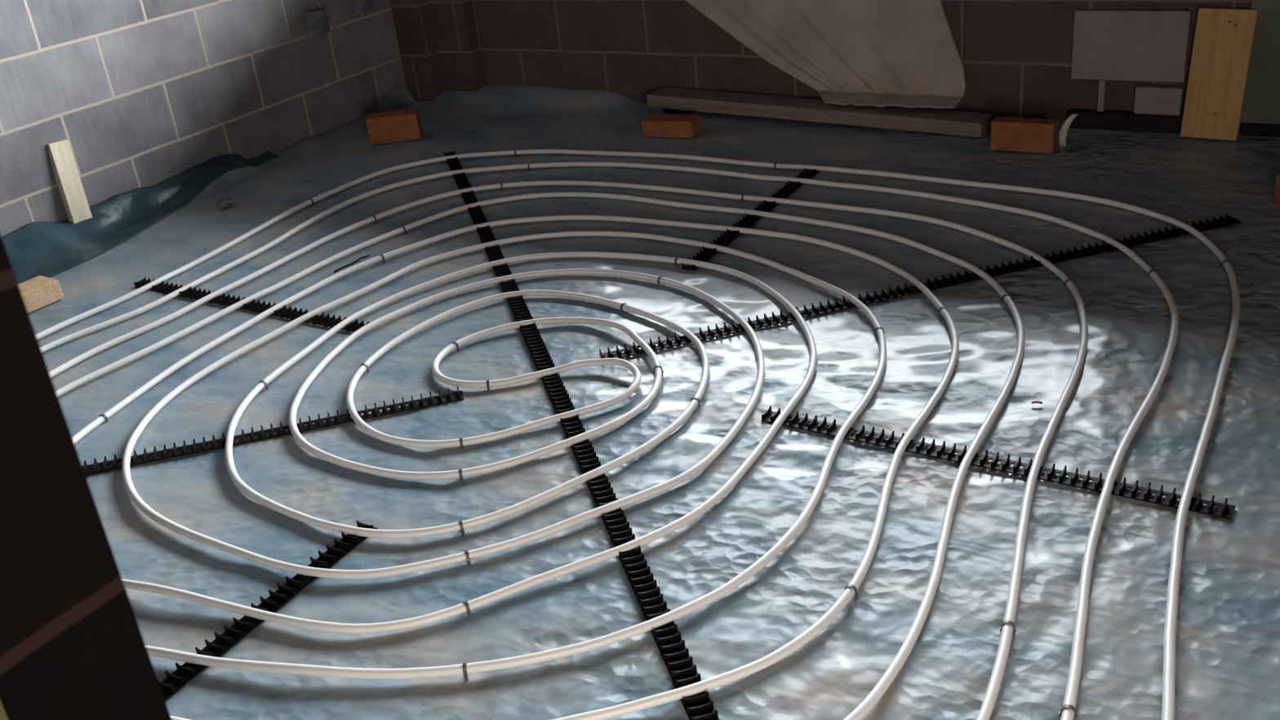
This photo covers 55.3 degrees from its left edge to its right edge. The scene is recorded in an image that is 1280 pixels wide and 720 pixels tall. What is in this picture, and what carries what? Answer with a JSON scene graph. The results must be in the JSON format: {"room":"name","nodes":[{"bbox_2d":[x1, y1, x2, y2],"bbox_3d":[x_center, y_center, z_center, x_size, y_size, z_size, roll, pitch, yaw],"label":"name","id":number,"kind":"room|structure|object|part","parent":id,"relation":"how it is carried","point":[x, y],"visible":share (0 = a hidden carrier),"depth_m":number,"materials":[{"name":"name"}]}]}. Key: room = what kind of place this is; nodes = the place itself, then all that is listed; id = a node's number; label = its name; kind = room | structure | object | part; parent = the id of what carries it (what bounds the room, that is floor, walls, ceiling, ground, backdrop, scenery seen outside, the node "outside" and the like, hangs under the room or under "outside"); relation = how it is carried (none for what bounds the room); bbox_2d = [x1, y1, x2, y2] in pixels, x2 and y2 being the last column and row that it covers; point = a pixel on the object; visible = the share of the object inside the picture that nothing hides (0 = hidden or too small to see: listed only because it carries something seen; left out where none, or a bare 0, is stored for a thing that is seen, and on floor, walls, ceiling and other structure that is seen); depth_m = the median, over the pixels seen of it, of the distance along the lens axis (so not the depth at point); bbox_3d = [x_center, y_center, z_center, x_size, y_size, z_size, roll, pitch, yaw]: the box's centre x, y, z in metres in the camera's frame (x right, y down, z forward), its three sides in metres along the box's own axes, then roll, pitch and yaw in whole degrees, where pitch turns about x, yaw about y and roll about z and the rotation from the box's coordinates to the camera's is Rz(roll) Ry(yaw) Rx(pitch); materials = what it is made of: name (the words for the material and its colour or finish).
{"room":"building under construction","nodes":[
{"label":"building under construction","id":0,"kind":"room"},
{"bbox_2d":[0,234,171,719],"bbox_3d":[-1.904,-0.558,1.406,3.426,2.950,0.098,10,30,29],"label":"wall","id":1,"kind":"structure","parent":0,"point":[73,646],"depth_m":0.79,"materials":[{"name":"black paint"}]},
{"bbox_2d":[0,701,8,719],"bbox_3d":[-1.951,-0.522,1.344,3.416,2.950,0.073,10,30,29],"label":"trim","id":2,"kind":"structure","parent":1,"relation":"attached to","point":[2,714],"depth_m":0.79,"materials":[{"name":"yellow wood"}]},
{"bbox_2d":[0,0,406,236],"bbox_3d":[-2.211,-1.744,3.879,0.120,2.950,4.522,10,30,29],"label":"wall","id":3,"kind":"structure","parent":0,"point":[141,93],"depth_m":4.66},
{"bbox_2d":[303,0,330,39],"bbox_3d":[-1.377,-1.510,5.195,0.066,0.256,0.161,10,30,29],"label":"flap","id":4,"kind":"object","parent":3,"relation":"hanging from","point":[317,23],"visible":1,"depth_m":5.20,"materials":[{"name":"grey"}]},
{"bbox_2d":[352,0,372,13],"bbox_3d":[-1.221,-1.604,5.436,0.064,0.091,0.131,10,30,29],"label":"flap","id":5,"kind":"object","parent":3,"relation":"attached to","point":[359,6],"visible":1,"depth_m":5.42,"materials":[{"name":"grey"}]},
{"bbox_2d":[390,0,484,101],"bbox_3d":[-1.059,-2.515,5.179,0.355,2.950,0.150,10,30,29],"label":"wall","id":6,"kind":"structure","parent":0,"point":[437,42],"depth_m":5.67,"materials":[{"name":"brown brick"}]},
{"bbox_2d":[471,0,1251,132],"bbox_3d":[0.877,-2.301,4.305,4.600,2.950,0.300,10,30,29],"label":"wall","id":7,"kind":"structure","parent":0,"point":[1015,55],"depth_m":5.06,"materials":[{"name":"brown brick"}]},
{"bbox_2d":[1071,9,1191,82],"bbox_3d":[1.693,-1.088,4.225,0.375,0.240,0.022,10,30,29],"label":"board","id":8,"kind":"object","parent":7,"relation":"attached to","point":[1117,45],"visible":1,"depth_m":4.21,"materials":[{"name":"white"}]},
{"bbox_2d":[1133,84,1183,115],"bbox_3d":[1.803,-0.904,4.246,0.152,0.097,0.043,10,30,29],"label":"concrete offcut","id":9,"kind":"object","parent":7,"relation":"attached to","point":[1152,100],"visible":1,"depth_m":4.23,"materials":[{"name":"grey concrete"}]},
{"bbox_2d":[1240,0,1279,124],"bbox_3d":[2.318,-1.159,3.769,0.765,0.905,0.021,10,30,29],"label":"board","id":10,"kind":"object","parent":7,"relation":"attached to","point":[1261,102],"visible":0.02,"depth_m":4.04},
{"bbox_3d":[-0.659,0.484,2.452,4.840,0.080,7.008,10,30,29],"label":"floor","id":11,"kind":"structure","parent":0,"visible":0},
{"bbox_2d":[28,80,1279,719],"bbox_3d":[-0.431,0.113,2.752,4.575,0.180,5.404,10,30,29],"label":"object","id":12,"kind":"structure","parent":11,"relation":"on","point":[1228,634],"depth_m":2.75,"materials":[{"name":"plastic"}]},
{"bbox_2d":[17,275,63,313],"bbox_3d":[-1.935,-0.189,3.817,0.104,0.066,0.216,11,31,32],"label":"wood block","id":13,"kind":"object","parent":12,"relation":"on","point":[37,292],"visible":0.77,"depth_m":3.83,"materials":[{"name":"beige wood"}]},
{"bbox_2d":[98,413,108,422],"bbox_3d":[-1.346,0.150,3.063,0.026,0.032,0.006,3,28,18],"label":"clip","id":14,"kind":"object","parent":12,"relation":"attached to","point":[103,415],"visible":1,"depth_m":3.06,"materials":[{"name":"plastic"}]},
{"bbox_2d":[1,151,279,284],"bbox_3d":[-2.177,-0.256,3.941,0.297,0.131,2.950,10,30,29],"label":"sheet","id":15,"kind":"object","parent":12,"relation":"on","point":[46,249],"visible":0.91,"depth_m":4.42,"materials":[{"name":"blue plastic"}]},
{"bbox_2d":[46,139,92,223],"bbox_3d":[-2.036,-0.618,4.364,0.066,0.330,0.101,10,31,30],"label":"batten","id":16,"kind":"object","parent":15,"relation":"on","point":[66,174],"visible":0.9,"depth_m":4.34,"materials":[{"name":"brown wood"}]},
{"bbox_2d":[217,195,231,209],"bbox_3d":[-1.565,-0.596,4.594,0.048,0.032,0.088,-10,26,-8],"label":"scrap","id":17,"kind":"object","parent":12,"relation":"on","point":[221,203],"visible":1,"depth_m":4.57,"materials":[{"name":"grey"}]},
{"bbox_2d":[133,277,369,332],"bbox_3d":[-1.188,-0.171,3.667,0.996,0.017,0.045,11,31,31],"label":"rail","id":18,"kind":"object","parent":12,"relation":"on","point":[326,321],"visible":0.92,"depth_m":3.64,"materials":[{"name":"black plastic"}]},
{"bbox_2d":[258,380,268,390],"bbox_3d":[-0.970,0.067,3.141,0.026,0.032,0.006,2,27,16],"label":"clip","id":19,"kind":"object","parent":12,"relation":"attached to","point":[263,381],"visible":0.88,"depth_m":3.13,"materials":[{"name":"plastic"}]},
{"bbox_2d":[157,520,377,701],"bbox_3d":[-0.743,0.496,2.214,0.045,0.017,0.755,9,30,29],"label":"rail","id":20,"kind":"object","parent":12,"relation":"on","point":[237,631],"visible":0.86,"depth_m":2.27,"materials":[{"name":"black plastic"}]},
{"bbox_2d":[82,386,463,475],"bbox_3d":[-0.886,0.170,2.909,0.934,0.017,0.046,-11,27,-10],"label":"rail","id":21,"kind":"object","parent":12,"relation":"on","point":[281,431],"visible":0.91,"depth_m":2.91,"materials":[{"name":"black plastic"}]},
{"bbox_2d":[333,254,369,272],"bbox_3d":[-0.921,-0.308,3.895,0.011,0.007,0.152,14,33,36],"label":"black offcut","id":22,"kind":"object","parent":12,"relation":"on","point":[362,257],"visible":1,"depth_m":3.89,"materials":[{"name":"plastic"}]},
{"bbox_2d":[360,363,369,373],"bbox_3d":[-0.716,0.023,3.170,0.026,0.032,0.006,1,27,14],"label":"clip","id":23,"kind":"object","parent":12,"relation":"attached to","point":[365,364],"visible":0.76,"depth_m":3.17,"materials":[{"name":"plastic"}]},
{"bbox_2d":[379,253,385,262],"bbox_3d":[-0.823,-0.323,3.896,0.006,0.032,0.026,-26,32,-34],"label":"clip","id":24,"kind":"object","parent":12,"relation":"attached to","point":[381,255],"visible":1,"depth_m":3.89,"materials":[{"name":"plastic"}]},
{"bbox_2d":[365,107,422,145],"bbox_3d":[-1.045,-0.994,5.193,0.216,0.113,0.103,-7,26,-2],"label":"brick","id":25,"kind":"object","parent":12,"relation":"on","point":[402,125],"visible":1,"depth_m":5.15,"materials":[{"name":"orange brick"}]},
{"bbox_2d":[451,341,459,351],"bbox_3d":[-0.491,-0.034,3.239,0.026,0.032,0.006,15,33,36],"label":"clip","id":26,"kind":"object","parent":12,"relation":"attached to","point":[454,342],"visible":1,"depth_m":3.23,"materials":[{"name":"plastic"}]},
{"bbox_2d":[458,468,463,480],"bbox_3d":[-0.387,0.250,2.643,0.006,0.032,0.026,-8,26,-2],"label":"clip","id":27,"kind":"object","parent":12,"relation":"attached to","point":[460,469],"visible":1,"depth_m":2.63,"materials":[{"name":"plastic"}]},
{"bbox_2d":[458,520,464,535],"bbox_3d":[-0.359,0.338,2.455,0.006,0.032,0.026,-12,27,-11],"label":"clip","id":28,"kind":"object","parent":12,"relation":"attached to","point":[461,526],"visible":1,"depth_m":2.44,"materials":[{"name":"plastic"}]},
{"bbox_2d":[459,437,463,448],"bbox_3d":[-0.403,0.191,2.764,0.006,0.032,0.026,-7,26,-2],"label":"clip","id":29,"kind":"object","parent":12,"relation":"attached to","point":[460,438],"visible":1,"depth_m":2.75,"materials":[{"name":"plastic"}]},
{"bbox_2d":[462,662,468,680],"bbox_3d":[-0.293,0.525,2.059,0.006,0.032,0.026,-7,26,0],"label":"clip","id":30,"kind":"object","parent":12,"relation":"attached to","point":[464,664],"visible":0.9,"depth_m":2.05,"materials":[{"name":"plastic"}]},
{"bbox_2d":[462,600,471,616],"bbox_3d":[-0.314,0.452,2.216,0.006,0.032,0.026,-16,28,-19],"label":"clip","id":31,"kind":"object","parent":12,"relation":"attached to","point":[466,604],"visible":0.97,"depth_m":2.21,"materials":[{"name":"plastic"}]},
{"bbox_2d":[464,550,471,564],"bbox_3d":[-0.333,0.383,2.360,0.006,0.032,0.026,-12,27,-12],"label":"clip","id":32,"kind":"object","parent":12,"relation":"attached to","point":[466,552],"visible":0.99,"depth_m":2.35,"materials":[{"name":"plastic"}]},
{"bbox_2d":[486,379,489,391],"bbox_3d":[-0.373,0.064,3.010,0.006,0.032,0.026,-5,26,2],"label":"clip","id":33,"kind":"object","parent":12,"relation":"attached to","point":[487,380],"visible":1,"depth_m":3.00,"materials":[{"name":"plastic"}]},
{"bbox_2d":[444,151,721,719],"bbox_3d":[-0.303,-0.089,3.300,0.048,0.017,3.656,-12,27,-11],"label":"rail","id":34,"kind":"object","parent":12,"relation":"on","point":[636,568],"visible":0.96,"depth_m":2.49,"materials":[{"name":"black plastic"}]},
{"bbox_2d":[620,302,626,311],"bbox_3d":[-0.043,-0.142,3.353,0.006,0.032,0.026,19,36,42],"label":"clip","id":35,"kind":"object","parent":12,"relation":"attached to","point":[622,304],"visible":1,"depth_m":3.35,"materials":[{"name":"plastic"}]},
{"bbox_2d":[35,149,1239,719],"bbox_3d":[-0.532,0.261,2.626,3.168,0.031,4.507,8,30,27],"label":"pipe","id":36,"kind":"object","parent":12,"relation":"on","point":[875,695],"visible":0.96,"depth_m":2.85,"materials":[{"name":"white plastic"}]},
{"bbox_2d":[653,364,663,377],"bbox_3d":[0.044,0.028,2.985,0.026,0.032,0.006,-7,26,-1],"label":"clip","id":37,"kind":"object","parent":12,"relation":"attached to","point":[656,366],"visible":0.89,"depth_m":2.98,"materials":[{"name":"plastic"}]},
{"bbox_2d":[657,275,663,285],"bbox_3d":[0.060,-0.226,3.501,0.006,0.032,0.026,16,34,38],"label":"clip","id":38,"kind":"object","parent":12,"relation":"attached to","point":[660,277],"visible":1,"depth_m":3.49,"materials":[{"name":"plastic"}]},
{"bbox_2d":[663,108,678,113],"bbox_3d":[0.140,-1.072,5.173,0.040,0.028,0.090,10,30,29],"label":"timber offcut","id":39,"kind":"object","parent":12,"relation":"on","point":[665,110],"visible":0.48,"depth_m":5.14,"materials":[{"name":"brown wood"}]},
{"bbox_2d":[641,114,702,137],"bbox_3d":[0.126,-0.930,4.850,0.216,0.066,0.104,6,29,23],"label":"brick","id":40,"kind":"object","parent":12,"relation":"on","point":[676,126],"visible":1,"depth_m":4.81,"materials":[{"name":"orange brick"}]},
{"bbox_2d":[674,257,679,266],"bbox_3d":[0.111,-0.289,3.615,0.006,0.032,0.026,10,31,30],"label":"clip","id":41,"kind":"object","parent":12,"relation":"attached to","point":[676,258],"visible":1,"depth_m":3.61,"materials":[{"name":"plastic"}]},
{"bbox_2d":[690,396,701,407],"bbox_3d":[0.128,0.100,2.824,0.026,0.032,0.006,3,28,19],"label":"clip","id":42,"kind":"object","parent":12,"relation":"attached to","point":[695,397],"visible":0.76,"depth_m":2.82,"materials":[{"name":"plastic"}]},
{"bbox_2d":[681,168,819,270],"bbox_3d":[0.376,-0.472,3.921,0.046,0.017,0.937,10,30,29],"label":"rail","id":43,"kind":"object","parent":12,"relation":"on","point":[724,240],"visible":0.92,"depth_m":3.86,"materials":[{"name":"black plastic"}]},
{"bbox_2d":[646,86,993,137],"bbox_3d":[0.664,-0.987,4.817,1.441,0.053,0.136,13,32,31],"label":"plank","id":44,"kind":"object","parent":12,"relation":"on","point":[973,124],"visible":0.97,"depth_m":4.73,"materials":[{"name":"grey wood"}]},
{"bbox_2d":[685,0,965,108],"bbox_3d":[0.445,-1.451,4.744,1.636,0.868,0.144,10,30,29],"label":"sheet","id":45,"kind":"object","parent":44,"relation":"on","point":[878,53],"visible":1,"depth_m":4.70,"materials":[{"name":"fabric"}]},
{"bbox_2d":[844,584,857,599],"bbox_3d":[0.371,0.409,2.145,0.026,0.032,0.006,10,30,30],"label":"clip","id":46,"kind":"object","parent":12,"relation":"attached to","point":[853,587],"visible":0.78,"depth_m":2.14,"materials":[{"name":"plastic"}]},
{"bbox_2d":[874,326,884,336],"bbox_3d":[0.600,-0.069,3.061,0.026,0.032,0.006,-5,26,3],"label":"clip","id":47,"kind":"object","parent":12,"relation":"attached to","point":[877,327],"visible":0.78,"depth_m":3.06,"materials":[{"name":"plastic"}]},
{"bbox_2d":[599,213,1241,358],"bbox_3d":[0.803,-0.209,3.291,1.886,0.017,0.046,-12,27,-12],"label":"rail","id":48,"kind":"object","parent":12,"relation":"on","point":[1228,220],"visible":1,"depth_m":3.28,"materials":[{"name":"black plastic"}]},
{"bbox_2d":[937,306,947,316],"bbox_3d":[0.776,-0.121,3.126,0.026,0.032,0.006,-7,26,-1],"label":"clip","id":49,"kind":"object","parent":12,"relation":"attached to","point":[943,307],"visible":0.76,"depth_m":3.12,"materials":[{"name":"plastic"}]},
{"bbox_2d":[761,405,1235,519],"bbox_3d":[0.688,0.198,2.494,0.964,0.017,0.045,11,31,31],"label":"rail","id":50,"kind":"object","parent":12,"relation":"on","point":[1224,510],"visible":0.98,"depth_m":2.46,"materials":[{"name":"black plastic"}]},
{"bbox_2d":[1001,293,1011,304],"bbox_3d":[0.949,-0.155,3.157,0.026,0.032,0.006,-6,26,1],"label":"clip","id":51,"kind":"object","parent":12,"relation":"attached to","point":[1005,295],"visible":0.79,"depth_m":3.15,"materials":[{"name":"plastic"}]},
{"bbox_2d":[999,620,1016,634],"bbox_3d":[0.608,0.445,2.016,0.026,0.032,0.006,5,28,21],"label":"clip","id":52,"kind":"object","parent":12,"relation":"attached to","point":[1011,623],"visible":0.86,"depth_m":2.01,"materials":[{"name":"plastic"}]},
{"bbox_2d":[990,116,1058,153],"bbox_3d":[1.331,-0.780,4.229,0.216,0.104,0.066,10,30,29],"label":"brick","id":53,"kind":"object","parent":12,"relation":"on","point":[1007,134],"visible":1,"depth_m":4.20,"materials":[{"name":"orange brick"}]},
{"bbox_2d":[1031,400,1042,404],"bbox_3d":[0.871,0.093,2.675,0.024,0.005,0.006,2,27,16],"label":"chip","id":54,"kind":"object","parent":12,"relation":"on","point":[1033,402],"visible":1,"depth_m":2.67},
{"bbox_2d":[1058,704,1077,719],"bbox_3d":[0.643,0.532,1.833,0.026,0.032,0.006,6,29,24],"label":"clip","id":55,"kind":"object","parent":12,"relation":"attached to","point":[1065,706],"visible":0.91,"depth_m":1.83,"materials":[{"name":"plastic"}]},
{"bbox_2d":[1058,114,1078,146],"bbox_3d":[1.476,-0.792,4.205,0.062,0.112,0.005,2,27,16],"label":"plastic offcut","id":56,"kind":"object","parent":12,"relation":"on","point":[1063,132],"visible":1,"depth_m":4.21,"materials":[{"name":"white plastic"}]},
{"bbox_2d":[1063,279,1074,288],"bbox_3d":[1.125,-0.197,3.197,0.026,0.032,0.006,-5,26,2],"label":"clip","id":57,"kind":"object","parent":12,"relation":"attached to","point":[1067,280],"visible":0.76,"depth_m":3.19,"materials":[{"name":"plastic"}]},
{"bbox_3d":[1.642,-0.941,4.339,0.022,0.112,0.025,10,30,29],"label":"timber strip","id":58,"kind":"part","parent":12,"relation":"part of","materials":[{"name":"grey wood"}]},
{"bbox_3d":[1.722,-0.848,4.327,0.395,0.060,0.049,10,30,29],"label":"damp proof strip","id":59,"kind":"part","parent":12,"relation":"part of","materials":[{"name":"black plastic"}]},
{"bbox_2d":[1147,269,1157,278],"bbox_3d":[1.344,-0.221,3.199,0.026,0.032,0.006,-4,26,5],"label":"clip","id":60,"kind":"object","parent":12,"relation":"attached to","point":[1152,270],"visible":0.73,"depth_m":3.19,"materials":[{"name":"plastic"}]},
{"bbox_2d":[1179,7,1258,141],"bbox_3d":[1.933,-0.954,4.080,0.190,0.428,0.077,10,30,30],"label":"board","id":61,"kind":"object","parent":12,"relation":"on","point":[1224,37],"visible":1,"depth_m":4.07,"materials":[{"name":"brown wood"}]},
{"bbox_2d":[1221,259,1231,269],"bbox_3d":[1.542,-0.247,3.210,0.026,0.032,0.006,0,27,13],"label":"clip","id":62,"kind":"object","parent":12,"relation":"attached to","point":[1224,261],"visible":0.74,"depth_m":3.21,"materials":[{"name":"plastic"}]},
{"bbox_3d":[2.382,-0.731,3.962,0.780,0.041,0.034,10,30,29],"label":"damp proof strip","id":63,"kind":"part","parent":12,"relation":"part of","materials":[{"name":"black plastic"}]},
{"bbox_2d":[1273,174,1279,206],"bbox_3d":[1.959,-0.486,3.510,0.216,0.086,0.104,-4,26,4],"label":"brick","id":64,"kind":"object","parent":12,"relation":"on","point":[1277,196],"visible":1,"depth_m":3.55,"materials":[{"name":"red brick"}]}
]}

